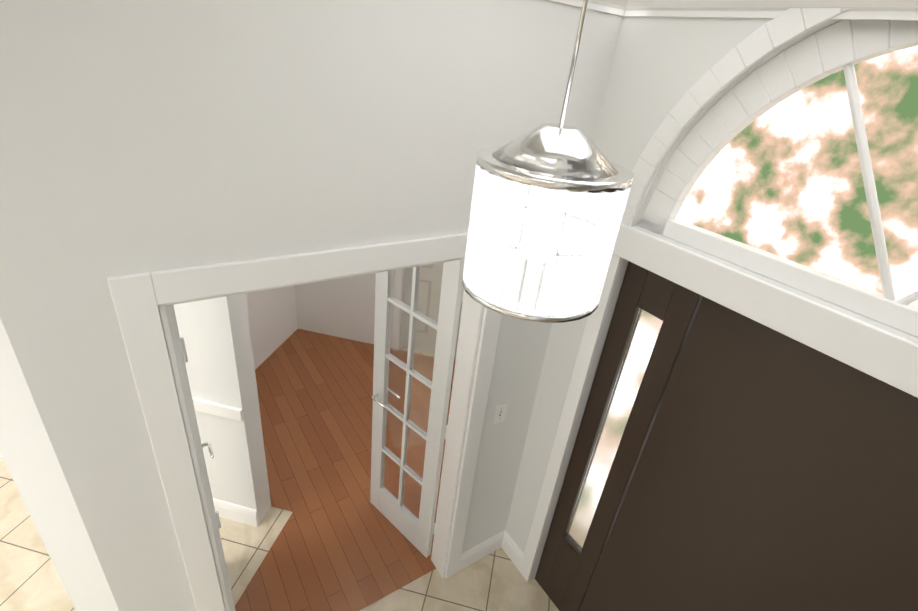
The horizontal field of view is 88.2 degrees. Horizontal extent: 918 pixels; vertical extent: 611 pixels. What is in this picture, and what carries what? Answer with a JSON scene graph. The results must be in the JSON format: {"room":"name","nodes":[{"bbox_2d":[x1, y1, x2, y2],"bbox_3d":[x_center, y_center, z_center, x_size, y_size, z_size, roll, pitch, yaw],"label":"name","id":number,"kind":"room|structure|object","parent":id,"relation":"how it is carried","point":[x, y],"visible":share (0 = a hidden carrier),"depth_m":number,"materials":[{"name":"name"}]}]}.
{"room":"entrance hall","nodes":[
{"label":"entrance hall","id":0,"kind":"room"},
{"bbox_2d":[0,358,558,610],"bbox_3d":[-1.388,3.289,-0.688,10.000,0.001,15.500,11,28,8],"label":"floor","id":1,"kind":"structure","parent":0,"point":[30,579],"depth_m":2.70,"materials":[{"name":"tile"}]},
{"bbox_2d":[235,329,454,610],"bbox_3d":[-0.099,1.292,3.322,3.900,0.001,3.104,11,28,8],"label":"floor","id":2,"kind":"structure","parent":1,"relation":"on","point":[342,542],"depth_m":3.23,"materials":[{"name":"brown wood"}]},
{"bbox_2d":[0,0,917,610],"bbox_3d":[-1.648,1.291,-0.593,8.720,3.360,10.830,11,28,8],"label":"wall","id":3,"kind":"structure","parent":0,"point":[142,136],"depth_m":1.32,"materials":[{"name":"white paint"}]},
{"bbox_2d":[0,397,258,526],"bbox_3d":[-3.192,0.577,2.985,4.100,0.930,0.020,11,28,8],"label":"baseboard","id":4,"kind":"structure","parent":3,"relation":"attached to","point":[242,514],"depth_m":2.88,"materials":[{"name":"white paint"}]},
{"bbox_2d":[165,305,235,610],"bbox_3d":[-1.105,0.705,2.031,0.423,2.022,0.411,11,28,8],"label":"french door","id":5,"kind":"structure","parent":3,"relation":"in","point":[180,349],"depth_m":1.66,"materials":[{"name":"white paint"}]},
{"bbox_2d":[107,233,501,610],"bbox_3d":[-0.430,0.749,1.990,0.924,2.134,0.941,11,28,8],"label":"door frame","id":6,"kind":"structure","parent":3,"relation":"attached to","point":[145,298],"depth_m":1.51,"materials":[{"name":"white paint"}]},
{"bbox_2d":[370,259,464,557],"bbox_3d":[-0.270,0.525,2.553,0.495,2.022,0.326,11,28,8],"label":"french door","id":7,"kind":"structure","parent":3,"relation":"in","point":[417,311],"depth_m":2.47,"materials":[{"name":"white paint"}]},
{"bbox_2d":[454,290,462,357],"bbox_3d":[-0.185,-0.408,4.292,0.630,2.040,0.110,11,28,8],"label":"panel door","id":8,"kind":"structure","parent":3,"relation":"in","point":[458,328],"depth_m":4.59,"materials":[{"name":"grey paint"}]},
{"bbox_2d":[460,530,523,570],"bbox_3d":[0.215,1.483,2.893,0.389,0.140,0.184,11,28,8],"label":"baseboard","id":9,"kind":"structure","parent":3,"relation":"attached to","point":[505,542],"depth_m":2.87,"materials":[{"name":"white paint"}]},
{"bbox_2d":[493,402,507,424],"bbox_3d":[0.204,0.530,2.328,0.055,0.117,0.055,11,28,8],"label":"light switch","id":10,"kind":"object","parent":3,"relation":"attached to","point":[500,412],"visible":1,"depth_m":2.32,"materials":[{"name":"white plastic"}]},
{"bbox_2d":[519,8,917,610],"bbox_3d":[0.993,0.644,1.530,1.725,3.051,1.725,-12,33,-32],"label":"door frame","id":11,"kind":"structure","parent":3,"relation":"attached to","point":[723,458],"depth_m":1.57,"materials":[{"name":"white wood"}]},
{"bbox_2d":[549,0,917,20],"bbox_3d":[0.332,0.306,-1.375,3.415,0.485,6.544,11,28,8],"label":"crown molding","id":12,"kind":"structure","parent":3,"relation":"attached to","point":[883,10],"depth_m":1.32,"materials":[{"name":"white paint"}]},
{"bbox_3d":[-1.050,0.457,-2.204,10.000,0.460,15.500,11,28,8],"label":"ceiling","id":13,"kind":"structure","parent":0,"visible":0},
{"bbox_2d":[462,0,633,322],"bbox_3d":[0.185,-0.481,0.640,0.254,1.024,0.254,11,28,8],"label":"pendant chandelier","id":14,"kind":"object","parent":13,"relation":"hanging from","point":[548,175],"visible":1,"depth_m":0.72,"materials":[{"name":"silver metal"}]},
{"label":"outside","id":15,"kind":"structure","parent":0,"visible":0},
{"bbox_2d":[676,46,917,305],"bbox_3d":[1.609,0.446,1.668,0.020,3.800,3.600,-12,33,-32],"label":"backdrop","id":16,"kind":"structure","parent":15,"point":[784,178],"depth_m":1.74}
]}

